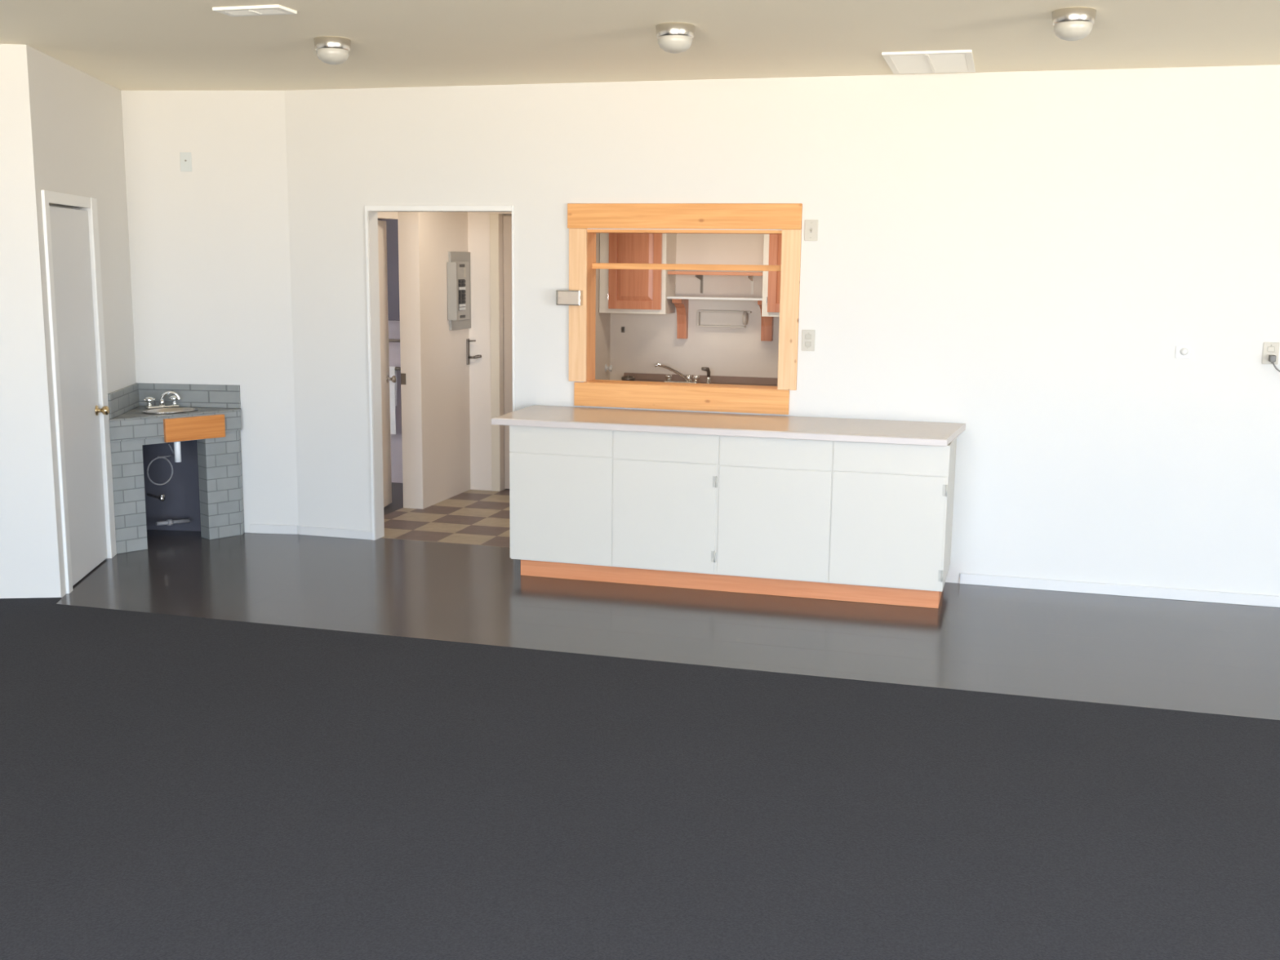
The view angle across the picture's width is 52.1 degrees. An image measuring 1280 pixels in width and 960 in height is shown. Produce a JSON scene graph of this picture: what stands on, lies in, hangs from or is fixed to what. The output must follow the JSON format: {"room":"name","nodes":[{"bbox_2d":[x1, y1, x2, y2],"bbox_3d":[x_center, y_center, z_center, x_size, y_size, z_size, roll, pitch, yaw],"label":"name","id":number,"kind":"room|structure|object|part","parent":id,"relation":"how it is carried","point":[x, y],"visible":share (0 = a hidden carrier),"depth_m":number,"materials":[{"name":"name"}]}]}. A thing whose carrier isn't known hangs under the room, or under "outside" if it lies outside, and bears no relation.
{"room":"community hall","nodes":[
{"label":"community hall","id":0,"kind":"room"},
{"bbox_2d":[0,44,66,598],"bbox_3d":[-4.193,-0.747,6.494,2.400,2.767,0.100,-1,10,-7],"label":"wall","id":1,"kind":"structure","parent":0,"point":[20,578],"depth_m":6.64,"materials":[{"name":"paint"}]},
{"bbox_2d":[4,44,136,597],"bbox_3d":[-3.159,-0.896,7.452,0.100,2.767,1.771,-1,10,-7],"label":"wall","id":2,"kind":"structure","parent":0,"point":[80,126],"depth_m":6.81,"materials":[{"name":"paint"}]},
{"bbox_2d":[40,190,116,593],"bbox_3d":[-3.087,-0.504,7.192,0.068,2.082,0.945,-1,10,-7],"label":"trim","id":3,"kind":"structure","parent":2,"relation":"attached to","point":[85,203],"depth_m":7.38,"materials":[{"name":"white wood"}]},
{"bbox_2d":[48,205,109,586],"bbox_3d":[-3.058,-0.468,7.179,0.111,2.000,0.746,-1,10,-7],"label":"door","id":4,"kind":"structure","parent":2,"relation":"in","point":[69,230],"depth_m":7.18,"materials":[{"name":"grey paint"}]},
{"bbox_3d":[-3.080,-0.399,7.515,0.070,0.060,0.060,-1,10,-7],"label":"knob","id":5,"kind":"part","parent":4,"relation":"part of","materials":[{"name":"gold metal"}]},
{"bbox_2d":[107,382,139,418],"bbox_3d":[-3.172,-0.492,8.063,0.016,0.146,0.700,-1,10,-7],"label":"backsplash","id":6,"kind":"structure","parent":2,"relation":"attached to","point":[121,401],"depth_m":8.01,"materials":[{"name":"tile"}]},
{"bbox_2d":[120,90,298,533],"bbox_3d":[-2.704,-1.037,8.326,1.071,2.767,0.100,2,10,5],"label":"wall","id":7,"kind":"structure","parent":0,"point":[210,264],"depth_m":8.22,"materials":[{"name":"paint"}]},
{"bbox_2d":[179,152,191,171],"bbox_3d":[-2.815,-1.972,8.124,0.072,0.116,0.010,2,10,5],"label":"wall plate","id":8,"kind":"object","parent":7,"relation":"attached to","point":[185,157],"visible":1,"depth_m":8.12,"materials":[{"name":"grey plastic"}]},
{"bbox_2d":[135,382,240,408],"bbox_3d":[-2.885,-0.539,8.365,0.685,0.146,0.016,2,10,5],"label":"backsplash","id":9,"kind":"structure","parent":7,"relation":"attached to","point":[220,396],"depth_m":8.35,"materials":[{"name":"tile"}]},
{"bbox_2d":[249,524,297,534],"bbox_3d":[-2.364,0.318,8.461,0.316,0.058,0.012,2,10,5],"label":"baseboard","id":10,"kind":"structure","parent":7,"relation":"attached to","point":[254,528],"depth_m":8.46,"materials":[{"name":"paint"}]},
{"bbox_2d":[377,212,397,218],"bbox_3d":[-1.866,-0.925,8.769,0.120,2.420,0.930,3,10,15],"label":"wall","id":11,"kind":"structure","parent":0,"point":[380,215],"depth_m":8.92,"materials":[{"name":"paint"}]},
{"bbox_2d":[377,220,396,507],"bbox_3d":[-1.815,-0.761,8.968,0.101,2.008,0.792,2,10,6],"label":"door","id":12,"kind":"structure","parent":11,"relation":"in","point":[382,233],"depth_m":9.25,"materials":[{"name":"paint"}]},
{"bbox_3d":[-1.764,-0.717,9.318,0.066,0.052,0.052,2,10,6],"label":"knob","id":13,"kind":"part","parent":12,"relation":"part of","materials":[{"name":"silver metal"}]},
{"bbox_2d":[388,320,402,483],"bbox_3d":[-2.136,-1.192,10.343,1.500,2.420,0.100,3,10,15],"label":"wall","id":14,"kind":"structure","parent":0,"point":[393,326],"depth_m":10.33,"materials":[{"name":"paint"}]},
{"bbox_2d":[377,218,399,320],"bbox_3d":[-1.944,-1.687,10.070,0.600,0.910,0.156,3,10,15],"label":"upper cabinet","id":15,"kind":"object","parent":14,"relation":"attached to","point":[392,225],"visible":0.02,"depth_m":9.98,"materials":[{"name":"grey"}]},
{"bbox_2d":[388,338,399,342],"bbox_3d":[-1.939,-1.089,10.212,0.524,0.024,0.071,3,10,15],"label":"towel rail","id":16,"kind":"object","parent":14,"relation":"attached to","point":[389,340],"visible":0.12,"depth_m":10.17,"materials":[{"name":"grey metal"}]},
{"bbox_3d":[-1.942,-0.874,10.248,0.524,0.024,0.071,3,10,15],"label":"towel rail","id":17,"kind":"object","parent":14,"relation":"attached to","visible":0},
{"bbox_2d":[389,366,397,434],"bbox_3d":[-1.978,-0.627,10.273,0.145,0.532,0.038,3,10,15],"label":"hand towel","id":18,"kind":"object","parent":17,"relation":"hanging from","point":[393,386],"visible":0.33,"depth_m":10.25,"materials":[{"name":"fabric"}]},
{"bbox_2d":[397,212,471,509],"bbox_3d":[-1.427,-1.096,9.816,0.155,2.420,1.350,3,10,15],"label":"wall","id":19,"kind":"structure","parent":0,"point":[435,393],"depth_m":9.36,"materials":[{"name":"paint"}]},
{"bbox_2d":[400,373,405,384],"bbox_3d":[-1.667,-0.712,9.234,0.038,0.080,0.006,3,10,15],"label":"strike plate","id":20,"kind":"object","parent":19,"relation":"attached to","point":[402,375],"visible":1,"depth_m":9.23,"materials":[{"name":"brown metal"}]},
{"bbox_2d":[447,251,471,330],"bbox_3d":[-1.311,-1.406,9.738,0.075,0.570,0.440,3,10,15],"label":"breaker panel","id":21,"kind":"object","parent":19,"relation":"attached to","point":[459,265],"visible":1,"depth_m":9.69,"materials":[{"name":"grey metal"}]},
{"bbox_3d":[-1.364,-1.374,9.544,0.071,0.420,0.034,3,10,15],"label":"door","id":22,"kind":"part","parent":21,"relation":"part of","materials":[{"name":"grey metal"}]},
{"bbox_2d":[467,212,511,491],"bbox_3d":[-0.842,-1.110,9.940,0.905,2.420,0.175,3,10,15],"label":"wall","id":23,"kind":"structure","parent":0,"point":[478,223],"depth_m":9.98,"materials":[{"name":"paint"}]},
{"bbox_2d":[466,338,481,364],"bbox_3d":[-1.260,-0.973,9.956,0.106,0.195,0.044,3,10,15],"label":"handle","id":24,"kind":"object","parent":23,"relation":"attached to","point":[468,340],"visible":1,"depth_m":9.96,"materials":[{"name":"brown metal"}]},
{"bbox_3d":[-1.307,-0.975,9.967,0.010,0.195,0.040,3,10,15],"label":"plate","id":25,"kind":"part","parent":24,"relation":"part of","materials":[{"name":"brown metal"}]},
{"bbox_3d":[-1.255,-0.936,9.962,0.100,0.031,0.030,1,10,4],"label":"lever","id":26,"kind":"part","parent":24,"relation":"part of","materials":[{"name":"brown metal"}]},
{"bbox_2d":[489,213,500,491],"bbox_3d":[-1.098,-0.950,9.939,0.070,2.100,0.015,3,10,15],"label":"trim","id":27,"kind":"structure","parent":23,"relation":"attached to","point":[494,218],"depth_m":9.92,"materials":[{"name":"beige paint"}]},
{"bbox_2d":[502,215,512,488],"bbox_3d":[-0.723,-0.944,9.934,0.645,2.082,0.035,3,10,15],"label":"door","id":28,"kind":"structure","parent":23,"relation":"in","point":[507,220],"depth_m":9.97,"materials":[{"name":"beige paint"}]},
{"bbox_2d":[595,232,610,380],"bbox_3d":[-0.392,-1.062,9.686,0.100,2.420,0.850,3,10,15],"label":"wall","id":29,"kind":"structure","parent":0,"point":[602,320],"depth_m":9.86,"materials":[{"name":"paint"}]},
{"bbox_2d":[604,364,612,372],"bbox_3d":[-0.235,-0.854,10.004,0.056,0.060,0.060,3,10,15],"label":"wall dimmer","id":30,"kind":"structure","parent":29,"relation":"attached to","point":[610,367],"depth_m":9.99,"materials":[{"name":"white plastic"}]},
{"bbox_2d":[0,597,1279,959],"bbox_3d":[0.296,1.461,2.146,13.600,0.054,7.400,3,10,15],"label":"floor","id":31,"kind":"structure","parent":0,"point":[173,787],"depth_m":4.25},
{"bbox_2d":[0,0,1279,90],"bbox_3d":[0.577,-1.474,2.557,13.600,0.080,9.250,3,10,15],"label":"ceiling","id":32,"kind":"structure","parent":0,"point":[125,45],"depth_m":5.96,"materials":[{"name":"paint"}]},
{"bbox_2d":[212,4,297,16],"bbox_3d":[-1.581,-1.925,5.380,0.305,0.014,0.145,3,10,15],"label":"ceiling vent","id":33,"kind":"object","parent":32,"relation":"in","point":[262,10],"visible":1,"depth_m":5.35,"materials":[{"name":"white metal"}]},
{"bbox_2d":[313,35,351,64],"bbox_3d":[-1.432,-1.996,6.108,0.170,0.113,0.170,3,10,15],"label":"ceiling light","id":34,"kind":"object","parent":32,"relation":"attached to","point":[330,50],"visible":1,"depth_m":6.05,"materials":[{"name":"white glass"}]},
{"bbox_3d":[-1.432,-1.972,6.112,0.149,0.066,0.149,3,10,15],"label":"lamp shade","id":35,"kind":"part","parent":34,"relation":"part of","materials":[{"name":"white glass"}]},
{"bbox_2d":[655,22,694,53],"bbox_3d":[0.151,-1.901,5.654,0.170,0.113,0.170,3,10,15],"label":"ceiling light","id":36,"kind":"object","parent":32,"relation":"attached to","point":[673,37],"visible":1,"depth_m":5.59,"materials":[{"name":"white glass"}]},
{"bbox_3d":[0.151,-1.878,5.658,0.149,0.066,0.149,3,10,15],"label":"lamp shade","id":37,"kind":"part","parent":36,"relation":"part of","materials":[{"name":"white glass"}]},
{"bbox_2d":[881,49,975,74],"bbox_3d":[1.454,-2.088,6.559,0.420,0.014,0.680,3,10,15],"label":"ceiling vent","id":38,"kind":"object","parent":32,"relation":"in","point":[953,60],"visible":1,"depth_m":6.50,"materials":[{"name":"white metal"}]},
{"bbox_2d":[1051,7,1096,40],"bbox_3d":[1.726,-1.810,5.223,0.170,0.113,0.170,3,10,15],"label":"ceiling light","id":39,"kind":"object","parent":32,"relation":"attached to","point":[1069,24],"visible":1,"depth_m":5.16,"materials":[{"name":"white glass"}]},
{"bbox_3d":[1.726,-1.787,5.227,0.149,0.066,0.149,3,10,15],"label":"lamp shade","id":40,"kind":"part","parent":39,"relation":"part of","materials":[{"name":"white glass"}]},
{"bbox_2d":[55,482,1279,719],"bbox_3d":[1.826,0.575,7.549,13.600,0.050,4.230,3,10,15],"label":"floor","id":41,"kind":"structure","parent":0,"point":[1215,658],"depth_m":6.61,"materials":[{"name":"plastic"}]},
{"bbox_2d":[107,382,244,554],"bbox_3d":[-2.846,-0.091,8.149,0.680,0.957,0.750,-1,10,-8],"label":"vanity","id":42,"kind":"object","parent":41,"relation":"on","point":[176,451],"visible":1,"depth_m":8.26,"materials":[{"name":"tile"}]},
{"bbox_2d":[109,405,240,421],"bbox_3d":[-3.020,-0.434,8.203,0.598,0.009,0.882,10,13,43],"label":"countertop","id":43,"kind":"structure","parent":42,"relation":"on","point":[136,413],"depth_m":8.04,"materials":[{"name":"stone"}]},
{"bbox_2d":[143,391,180,409],"bbox_3d":[-3.000,-0.505,8.263,0.177,0.110,0.210,3,10,15],"label":"faucet","id":44,"kind":"object","parent":43,"relation":"on","point":[166,400],"depth_m":8.27,"materials":[{"name":"silver metal"}]},
{"bbox_2d":[142,407,198,413],"bbox_3d":[-2.916,-0.369,8.148,0.244,0.137,0.350,10,13,43],"label":"basin","id":45,"kind":"object","parent":43,"relation":"in","point":[150,410],"depth_m":8.20,"materials":[{"name":"metal"}]},
{"bbox_2d":[509,425,956,608],"bbox_3d":[0.508,0.136,7.303,2.384,0.866,0.666,3,10,15],"label":"base cabinet","id":46,"kind":"object","parent":41,"relation":"on","point":[868,522],"visible":0.98,"depth_m":6.98,"materials":[{"name":"paint"}]},
{"bbox_3d":[-0.435,-0.215,7.173,0.596,0.152,0.005,3,10,15],"label":"drawer","id":47,"kind":"part","parent":46,"relation":"part of","materials":[{"name":"paint"}]},
{"bbox_3d":[-0.440,0.159,7.236,0.596,0.598,0.005,3,10,15],"label":"door","id":48,"kind":"part","parent":46,"relation":"part of","materials":[{"name":"paint"}]},
{"bbox_3d":[0.127,0.194,7.081,0.571,0.592,0.005,3,10,15],"label":"door","id":49,"kind":"part","parent":46,"relation":"part of","materials":[{"name":"paint"}]},
{"bbox_3d":[0.137,-0.179,7.017,0.583,0.158,0.005,3,10,15],"label":"drawer","id":50,"kind":"part","parent":46,"relation":"part of","materials":[{"name":"paint"}]},
{"bbox_2d":[491,404,965,446],"bbox_3d":[0.481,-0.307,7.208,2.523,0.036,0.718,3,10,15],"label":"countertop","id":51,"kind":"structure","parent":46,"relation":"on","point":[806,428],"depth_m":7.07,"materials":[{"name":"laminate"}]},
{"bbox_3d":[0.705,0.231,6.923,0.596,0.586,0.005,3,10,15],"label":"door","id":52,"kind":"part","parent":46,"relation":"part of","materials":[{"name":"paint"}]},
{"bbox_3d":[0.709,-0.143,6.861,0.596,0.164,0.005,3,10,15],"label":"drawer","id":53,"kind":"part","parent":46,"relation":"part of","materials":[{"name":"paint"}]},
{"bbox_3d":[1.274,0.261,6.767,0.576,0.590,0.005,3,10,15],"label":"door","id":54,"kind":"part","parent":46,"relation":"part of","materials":[{"name":"paint"}]},
{"bbox_3d":[1.283,-0.112,6.703,0.586,0.160,0.005,3,10,15],"label":"drawer","id":55,"kind":"part","parent":46,"relation":"part of","materials":[{"name":"paint"}]},
{"bbox_2d":[609,233,779,380],"bbox_3d":[1.729,-1.021,9.592,4.240,2.420,0.100,3,10,15],"label":"wall","id":56,"kind":"structure","parent":0,"point":[647,340],"depth_m":9.85,"materials":[{"name":"paint"}]},
{"bbox_2d":[599,232,676,314],"bbox_3d":[-0.017,-1.658,9.758,0.508,0.820,0.322,3,10,15],"label":"upper cabinet","id":57,"kind":"object","parent":56,"relation":"attached to","point":[620,291],"visible":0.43,"depth_m":9.64,"materials":[{"name":"brown wood"}]},
{"bbox_3d":[-0.035,-1.633,9.611,0.402,0.756,0.020,3,10,15],"label":"door","id":58,"kind":"part","parent":57,"relation":"part of","materials":[{"name":"brown wood"}]},
{"bbox_3d":[-0.035,-1.633,9.610,0.278,0.632,0.011,3,10,15],"label":"panel","id":59,"kind":"part","parent":57,"relation":"part of","materials":[{"name":"brown wood"}]},
{"bbox_2d":[671,298,688,338],"bbox_3d":[0.299,-1.204,9.792,0.070,0.300,0.228,3,10,15],"label":"corbel","id":60,"kind":"object","parent":56,"relation":"attached to","point":[681,304],"visible":0.9,"depth_m":9.84,"materials":[{"name":"brown wood"}]},
{"bbox_2d":[695,275,702,293],"bbox_3d":[0.436,-1.453,9.729,0.018,0.137,0.198,3,10,15],"label":"shelf bracket","id":61,"kind":"object","parent":56,"relation":"attached to","point":[700,277],"visible":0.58,"depth_m":9.81,"materials":[{"name":"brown metal"}]},
{"bbox_2d":[623,372,777,385],"bbox_3d":[1.762,-0.691,9.571,3.910,0.054,0.024,3,10,15],"label":"backsplash","id":62,"kind":"structure","parent":56,"relation":"attached to","point":[638,376],"depth_m":9.88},
{"bbox_2d":[666,295,762,300],"bbox_3d":[0.578,-1.343,9.675,0.715,0.016,0.258,3,10,15],"label":"wall shelf","id":63,"kind":"object","parent":56,"relation":"attached to","point":[674,296],"visible":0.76,"depth_m":9.58,"materials":[{"name":"white wood"}]},
{"bbox_2d":[667,271,762,275],"bbox_3d":[0.581,-1.521,9.650,0.716,0.024,0.249,3,10,15],"label":"wall shelf","id":64,"kind":"object","parent":56,"relation":"attached to","point":[681,273],"visible":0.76,"depth_m":9.54,"materials":[{"name":"brown wood"}]},
{"bbox_2d":[696,310,751,328],"bbox_3d":[0.621,-1.200,9.765,0.405,0.124,0.106,3,10,15],"label":"holder","id":65,"kind":"object","parent":56,"relation":"attached to","point":[713,318],"visible":1,"depth_m":9.80,"materials":[{"name":"paint"}]},
{"bbox_3d":[0.623,-1.206,9.816,0.350,0.096,0.007,3,10,15],"label":"plate","id":66,"kind":"part","parent":65,"relation":"part of","materials":[{"name":"paint"}]},
{"bbox_2d":[746,275,753,293],"bbox_3d":[0.807,-1.432,9.627,0.018,0.137,0.198,3,10,15],"label":"shelf bracket","id":67,"kind":"object","parent":56,"relation":"attached to","point":[750,277],"visible":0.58,"depth_m":9.71,"materials":[{"name":"white metal"}]},
{"bbox_2d":[757,300,773,341],"bbox_3d":[0.920,-1.168,9.622,0.080,0.300,0.228,3,10,15],"label":"corbel","id":68,"kind":"object","parent":56,"relation":"attached to","point":[766,322],"visible":0.7,"depth_m":9.68,"materials":[{"name":"brown wood"}]},
{"bbox_2d":[761,234,782,316],"bbox_3d":[1.163,-1.590,9.435,0.510,0.820,0.322,3,10,15],"label":"upper cabinet","id":69,"kind":"object","parent":56,"relation":"attached to","point":[772,242],"visible":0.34,"depth_m":9.36,"materials":[{"name":"brown wood"}]},
{"bbox_3d":[1.123,-1.567,9.294,0.422,0.756,0.020,3,10,15],"label":"door","id":70,"kind":"part","parent":69,"relation":"part of","materials":[{"name":"brown wood"}]},
{"bbox_3d":[1.122,-1.566,9.293,0.298,0.632,0.011,3,10,15],"label":"panel","id":71,"kind":"part","parent":69,"relation":"part of","materials":[{"name":"brown wood"}]},
{"bbox_2d":[623,363,777,386],"bbox_3d":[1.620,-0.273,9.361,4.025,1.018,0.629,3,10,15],"label":"sink","id":72,"kind":"object","parent":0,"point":[680,377],"depth_m":9.84,"materials":[{"name":"silver metal"}]},
{"bbox_2d":[621,375,635,381],"bbox_3d":[-0.090,-0.764,9.886,0.104,0.051,0.104,3,10,15],"label":"strainer","id":73,"kind":"object","parent":72,"relation":"on","point":[628,378],"visible":0.73,"depth_m":9.85,"materials":[{"name":"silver metal"}]},
{"bbox_2d":[653,363,711,383],"bbox_3d":[0.320,-0.789,9.746,0.413,0.157,0.159,3,10,15],"label":"faucet","id":74,"kind":"object","parent":72,"relation":"on","point":[688,379],"depth_m":9.76,"materials":[{"name":"silver metal"}]},
{"bbox_2d":[637,380,777,386],"bbox_3d":[1.680,-0.599,9.291,3.910,0.034,0.629,3,10,15],"label":"countertop","id":75,"kind":"structure","parent":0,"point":[637,380],"depth_m":9.84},
{"bbox_2d":[284,64,1279,595],"bbox_3d":[3.094,-0.721,6.845,10.930,2.767,0.120,3,10,15],"label":"wall","id":76,"kind":"structure","parent":0,"point":[1024,260],"depth_m":7.13,"materials":[{"name":"paint"}]},
{"bbox_2d":[299,525,372,539],"bbox_3d":[-1.941,0.338,8.375,0.523,0.056,0.011,3,10,15],"label":"baseboard","id":77,"kind":"structure","parent":76,"relation":"attached to","point":[308,531],"depth_m":8.37,"materials":[{"name":"paint"}]},
{"bbox_2d":[364,205,515,540],"bbox_3d":[-1.219,-0.618,8.013,0.965,2.078,0.013,3,10,15],"label":"trim","id":78,"kind":"structure","parent":76,"relation":"attached to","point":[450,208],"depth_m":7.93,"materials":[{"name":"white wood"}]},
{"bbox_2d":[555,289,582,305],"bbox_3d":[-0.413,-1.065,7.659,0.148,0.088,0.068,3,10,15],"label":"electrical box","id":79,"kind":"object","parent":76,"relation":"attached to","point":[563,297],"visible":1,"depth_m":7.63,"materials":[{"name":"silver metal"}]},
{"bbox_3d":[-0.418,-1.060,7.630,0.126,0.072,0.008,3,10,15],"label":"plate","id":80,"kind":"part","parent":79,"relation":"part of","materials":[{"name":"white plastic"}]},
{"bbox_2d":[567,203,802,414],"bbox_3d":[0.260,-1.004,7.629,1.367,1.177,0.227,3,10,15],"label":"frame","id":81,"kind":"object","parent":76,"relation":"attached to","point":[787,217],"visible":1,"depth_m":7.53,"materials":[{"name":"brown wood"}]},
{"bbox_3d":[0.257,-0.554,7.699,1.179,0.017,0.166,3,10,15],"label":"sill","id":82,"kind":"part","parent":81,"relation":"part of","materials":[{"name":"brown wood"}]},
{"bbox_2d":[591,262,781,271],"bbox_3d":[0.282,-1.242,7.645,1.143,0.034,0.110,3,10,15],"label":"shelf","id":83,"kind":"object","parent":81,"relation":"attached to","point":[594,265],"depth_m":7.60,"materials":[{"name":"brown wood"}]},
{"bbox_2d":[801,329,814,351],"bbox_3d":[0.947,-0.785,7.375,0.073,0.118,0.009,3,10,15],"label":"wall outlet","id":84,"kind":"object","parent":76,"relation":"attached to","point":[807,335],"visible":1,"depth_m":7.37,"materials":[{"name":"beige plastic"}]},
{"bbox_2d":[804,333,811,339],"bbox_3d":[0.946,-0.806,7.369,0.034,0.028,0.004,3,10,15],"label":"socket","id":85,"kind":"object","parent":84,"relation":"attached to","point":[807,336],"depth_m":7.37,"materials":[{"name":"white plastic"}]},
{"bbox_2d":[804,342,811,346],"bbox_3d":[0.946,-0.764,7.376,0.034,0.028,0.004,3,10,15],"label":"socket","id":86,"kind":"object","parent":84,"relation":"attached to","point":[806,344],"depth_m":7.37,"materials":[{"name":"white plastic"}]},
{"bbox_2d":[804,219,817,240],"bbox_3d":[0.949,-1.385,7.271,0.073,0.115,0.018,3,10,15],"label":"light switch","id":87,"kind":"object","parent":76,"relation":"attached to","point":[811,233],"visible":1,"depth_m":7.27,"materials":[{"name":"beige plastic"}]},
{"bbox_2d":[959,573,1279,607],"bbox_3d":[5.010,0.737,6.472,6.680,0.060,0.012,3,10,15],"label":"baseboard","id":88,"kind":"structure","parent":76,"relation":"attached to","point":[966,579],"depth_m":7.12,"materials":[{"name":"paint"}]},
{"bbox_2d":[1175,346,1191,358],"bbox_3d":[2.839,-0.667,6.850,0.072,0.064,0.026,3,10,15],"label":"plate","id":89,"kind":"object","parent":76,"relation":"attached to","point":[1181,352],"visible":1,"depth_m":6.85,"materials":[{"name":"white plastic"}]},
{"bbox_3d":[2.844,-0.670,6.845,0.040,0.040,0.020,3,10,15],"label":"knob","id":90,"kind":"part","parent":89,"relation":"part of","materials":[{"name":"white plastic"}]},
{"bbox_2d":[1262,342,1279,364],"bbox_3d":[3.246,-0.652,6.745,0.076,0.112,0.009,3,10,15],"label":"wall outlet","id":91,"kind":"object","parent":76,"relation":"attached to","point":[1268,348],"visible":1,"depth_m":6.74,"materials":[{"name":"beige plastic"}]},
{"bbox_2d":[1267,346,1275,351],"bbox_3d":[3.246,-0.672,6.739,0.034,0.028,0.004,3,10,15],"label":"socket","id":92,"kind":"object","parent":91,"relation":"attached to","point":[1270,348],"depth_m":6.74,"materials":[{"name":"beige plastic"}]},
{"bbox_2d":[1268,355,1279,372],"bbox_3d":[3.528,0.038,6.726,0.652,1.332,0.058,4,10,19],"label":"power cord","id":93,"kind":"object","parent":91,"relation":"attached to","point":[1272,358],"visible":1,"depth_m":6.70,"materials":[{"name":"white plastic"}]}
]}

